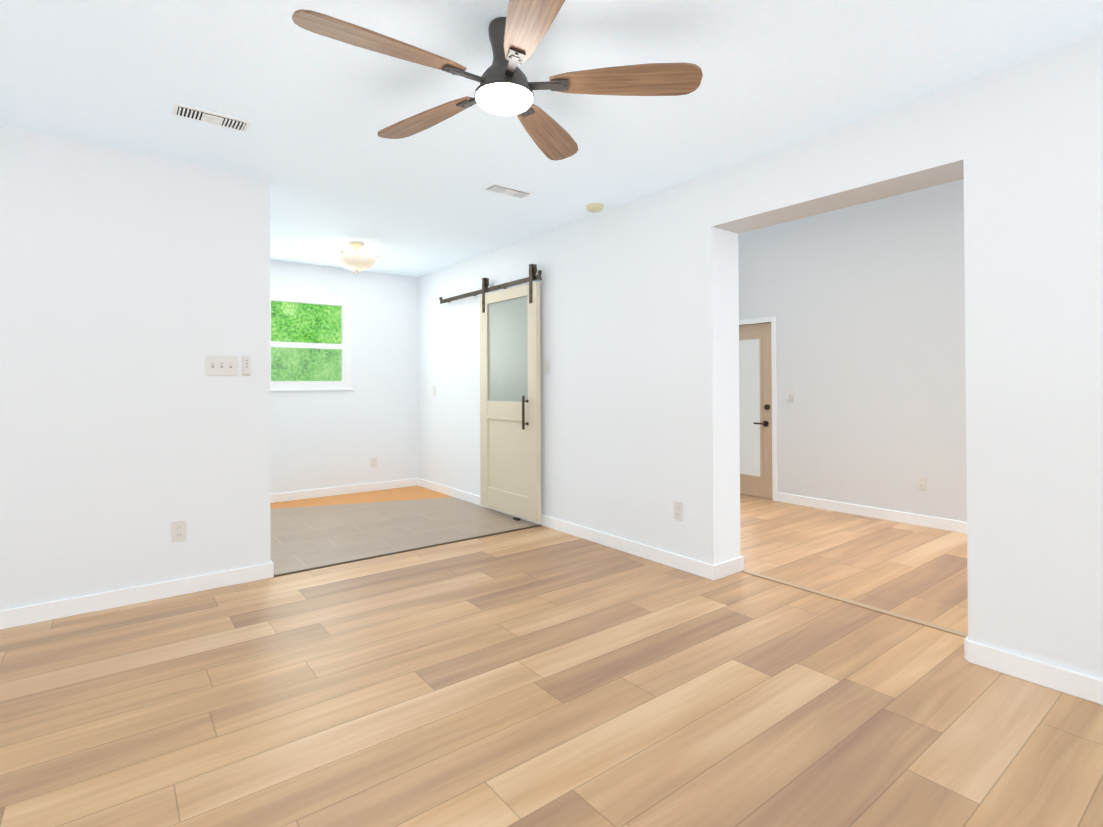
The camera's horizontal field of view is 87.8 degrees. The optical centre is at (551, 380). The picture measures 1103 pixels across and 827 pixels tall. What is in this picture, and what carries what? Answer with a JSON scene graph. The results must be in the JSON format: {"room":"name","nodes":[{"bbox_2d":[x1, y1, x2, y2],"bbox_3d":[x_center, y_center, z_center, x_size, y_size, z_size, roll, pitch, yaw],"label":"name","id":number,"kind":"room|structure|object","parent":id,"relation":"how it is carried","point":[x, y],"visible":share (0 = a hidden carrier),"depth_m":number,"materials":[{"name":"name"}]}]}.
{"room":"empty living room","nodes":[
{"label":"empty living room","id":0,"kind":"room"},
{"bbox_2d":[0,126,269,610],"bbox_3d":[-3.577,-0.019,2.159,4.588,2.440,0.120,0,-1,-38],"label":"wall","id":1,"kind":"structure","parent":0,"point":[134,289],"depth_m":3.08,"materials":[{"name":"paint"}]},
{"bbox_2d":[0,560,273,629],"bbox_3d":[-3.512,1.155,2.110,4.573,0.090,0.020,0,-1,-38],"label":"baseboard","id":2,"kind":"structure","parent":1,"relation":"attached to","point":[14,617],"depth_m":3.07,"materials":[{"name":"white wood"}]},
{"bbox_2d":[171,520,185,542],"bbox_3d":[-2.092,0.845,3.216,0.070,0.116,0.008,0,-1,-38],"label":"outlet","id":3,"kind":"object","parent":1,"relation":"attached to","point":[178,531],"visible":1,"depth_m":3.21,"materials":[{"name":"white plastic"}]},
{"bbox_2d":[206,355,236,375],"bbox_3d":[-1.927,-0.089,3.348,0.162,0.116,0.016,0,-1,-38],"label":"light switch","id":4,"kind":"object","parent":1,"relation":"attached to","point":[221,365],"visible":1,"depth_m":3.35,"materials":[{"name":"white plastic"}]},
{"bbox_2d":[242,356,249,375],"bbox_3d":[-1.824,-0.091,3.424,0.044,0.120,0.021,0,-1,-38],"label":"light switch","id":5,"kind":"object","parent":1,"relation":"attached to","point":[245,365],"visible":1,"depth_m":3.42,"materials":[{"name":"white plastic"}]},
{"bbox_2d":[270,260,417,493],"bbox_3d":[-2.944,0.004,5.724,3.389,2.440,0.120,0,-1,-38],"label":"wall","id":6,"kind":"structure","parent":0,"point":[323,439],"depth_m":6.29,"materials":[{"name":"paint"}]},
{"bbox_2d":[270,292,352,390],"bbox_3d":[-2.546,-0.391,5.983,0.925,0.991,0.082,0,-1,-38],"label":"nook window","id":7,"kind":"structure","parent":6,"relation":"in","point":[345,347],"depth_m":6.04,"materials":[{"name":"white"}]},
{"bbox_2d":[270,478,415,502],"bbox_3d":[-2.864,1.178,5.685,3.230,0.090,0.019,0,-1,-38],"label":"baseboard","id":8,"kind":"structure","parent":6,"relation":"attached to","point":[332,491],"depth_m":6.14,"materials":[{"name":"white wood"}]},
{"bbox_2d":[371,457,376,467],"bbox_3d":[-1.978,0.913,6.379,0.070,0.116,0.008,0,-1,-38],"label":"outlet","id":9,"kind":"object","parent":6,"relation":"attached to","point":[373,462],"visible":1,"depth_m":6.38,"materials":[{"name":"white plastic"}]},
{"bbox_2d":[270,486,538,574],"bbox_3d":[-2.158,1.263,4.704,3.389,0.100,2.434,0,-1,-38],"label":"floor","id":10,"kind":"structure","parent":0,"point":[313,532],"depth_m":4.82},
{"bbox_2d":[0,494,1102,826],"bbox_3d":[-0.074,1.230,1.302,9.327,0.100,8.840,0,-1,-38],"label":"floor","id":11,"kind":"structure","parent":0,"point":[540,676],"depth_m":2.12,"materials":[{"name":"brown wood"}]},
{"bbox_2d":[274,525,967,636],"bbox_3d":[0.132,1.188,3.065,2.362,0.007,2.989,0,-1,-38],"label":"threshold strip","id":12,"kind":"object","parent":11,"relation":"on","point":[928,624],"depth_m":3.29,"materials":[{"name":"beige wood"}]},
{"bbox_2d":[0,0,1102,276],"bbox_3d":[-1.359,-1.308,0.894,6.789,0.100,9.723,0,-1,-38],"label":"ceiling","id":13,"kind":"structure","parent":0,"point":[320,154],"depth_m":2.47,"materials":[{"name":"paint"}]},
{"bbox_2d":[172,102,250,131],"bbox_3d":[-1.599,-1.235,2.698,0.310,0.016,0.130,0,-1,-38],"label":"ceiling vent","id":14,"kind":"object","parent":13,"relation":"in","point":[206,116],"visible":0.96,"depth_m":2.68,"materials":[{"name":"white metal"}]},
{"bbox_2d":[335,242,378,273],"bbox_3d":[-1.744,-1.087,5.114,0.360,0.278,0.375,0,-1,-38],"label":"pendant light","id":15,"kind":"object","parent":13,"relation":"hanging from","point":[356,261],"visible":1,"depth_m":5.01,"materials":[{"name":"beige glass"}]},
{"bbox_2d":[292,0,702,160],"bbox_3d":[-0.210,-1.112,2.009,1.291,0.286,1.325,0,-1,-38],"label":"ceiling fan","id":16,"kind":"object","parent":13,"relation":"hanging from","point":[517,33],"visible":1,"depth_m":1.97,"materials":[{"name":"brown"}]},
{"bbox_2d":[483,183,533,198],"bbox_3d":[-0.279,-1.234,3.731,0.310,0.016,0.130,0,-1,-38],"label":"ceiling vent","id":17,"kind":"object","parent":13,"relation":"in","point":[507,190],"visible":0.98,"depth_m":3.71,"materials":[{"name":"white metal"}]},
{"bbox_2d":[586,203,603,212],"bbox_3d":[0.307,-1.224,4.062,0.132,0.036,0.132,0,-1,-38],"label":"smoke detector","id":18,"kind":"object","parent":13,"relation":"attached to","point":[594,207],"visible":1,"depth_m":4.02,"materials":[{"name":"beige plastic"}]},
{"bbox_2d":[418,34,1102,679],"bbox_3d":[1.403,-0.339,3.094,0.274,3.050,9.603,0,-1,-38],"label":"wall","id":19,"kind":"structure","parent":0,"point":[640,350],"depth_m":2.81,"materials":[{"name":"paint"}]},
{"bbox_2d":[432,386,435,395],"bbox_3d":[-1.308,0.111,6.372,0.006,0.116,0.070,0,-1,-38],"label":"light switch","id":20,"kind":"object","parent":19,"relation":"attached to","point":[433,390],"visible":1,"depth_m":6.37,"materials":[{"name":"white plastic"}]},
{"bbox_2d":[439,264,541,522],"bbox_3d":[-0.638,0.124,5.396,0.138,2.175,1.800,0,-1,-38],"label":"barn door","id":21,"kind":"structure","parent":19,"relation":"in","point":[510,436],"depth_m":5.02,"materials":[{"name":"beige paint"}]},
{"bbox_2d":[545,360,550,373],"bbox_3d":[-0.034,-0.113,4.715,0.016,0.116,0.070,0,-1,-38],"label":"switch plate","id":22,"kind":"object","parent":19,"relation":"attached to","point":[547,366],"visible":1,"depth_m":4.71,"materials":[{"name":"white plastic"}]},
{"bbox_2d":[416,478,719,580],"bbox_3d":[-0.297,1.163,5.055,0.023,0.090,4.155,0,-1,-38],"label":"baseboard","id":23,"kind":"structure","parent":19,"relation":"attached to","point":[706,570],"depth_m":4.08,"materials":[{"name":"white wood"}]},
{"bbox_2d":[674,501,682,520],"bbox_3d":[0.803,0.826,3.637,0.008,0.116,0.070,0,-1,-38],"label":"electrical outlet plate","id":24,"kind":"object","parent":19,"relation":"attached to","point":[678,510],"visible":1,"depth_m":3.63,"materials":[{"name":"white plastic"}]},
{"bbox_2d":[720,556,743,573],"bbox_3d":[0.201,1.159,4.883,0.015,0.090,3.272,0,-1,-38],"label":"baseboard","id":25,"kind":"structure","parent":19,"relation":"attached to","point":[736,565],"depth_m":3.53,"materials":[{"name":"white wood"}]},
{"bbox_2d":[964,636,1102,704],"bbox_3d":[2.976,1.118,0.819,0.023,0.090,4.044,0,-1,-38],"label":"baseboard","id":26,"kind":"structure","parent":19,"relation":"attached to","point":[1078,684],"depth_m":2.22,"materials":[{"name":"white wood"}]},
{"bbox_2d":[738,179,966,521],"bbox_3d":[2.951,-0.332,4.919,0.120,3.050,6.600,0,-1,-38],"label":"wall","id":27,"kind":"structure","parent":0,"point":[864,303],"depth_m":5.01,"materials":[{"name":"paint"}]},
{"bbox_2d":[739,316,777,500],"bbox_3d":[1.984,0.283,6.144,0.152,1.845,1.000,0,-1,-38],"label":"door","id":28,"kind":"structure","parent":27,"relation":"attached to","point":[758,403],"depth_m":5.90,"materials":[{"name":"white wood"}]},
{"bbox_2d":[786,390,792,401],"bbox_3d":[2.330,0.146,5.610,0.016,0.116,0.070,0,-1,-38],"label":"light switch","id":29,"kind":"object","parent":27,"relation":"attached to","point":[789,395],"visible":1,"depth_m":5.61,"materials":[{"name":"white plastic"}]},
{"bbox_2d":[778,493,966,533],"bbox_3d":[3.590,1.138,3.979,0.015,0.090,4.355,0,-1,-38],"label":"baseboard","id":30,"kind":"structure","parent":27,"relation":"attached to","point":[891,515],"depth_m":4.95,"materials":[{"name":"white wood"}]},
{"bbox_2d":[916,475,925,489],"bbox_3d":[3.035,0.838,4.702,0.008,0.116,0.070,0,-1,-38],"label":"outlet","id":31,"kind":"object","parent":27,"relation":"attached to","point":[921,482],"visible":1,"depth_m":4.70,"materials":[{"name":"white plastic"}]},
{"label":"outside","id":32,"kind":"structure","parent":0,"visible":0},
{"bbox_2d":[271,301,340,380],"bbox_3d":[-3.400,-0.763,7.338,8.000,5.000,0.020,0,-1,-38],"label":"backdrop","id":33,"kind":"structure","parent":32,"point":[299,316],"depth_m":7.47,"materials":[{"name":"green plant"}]}
]}

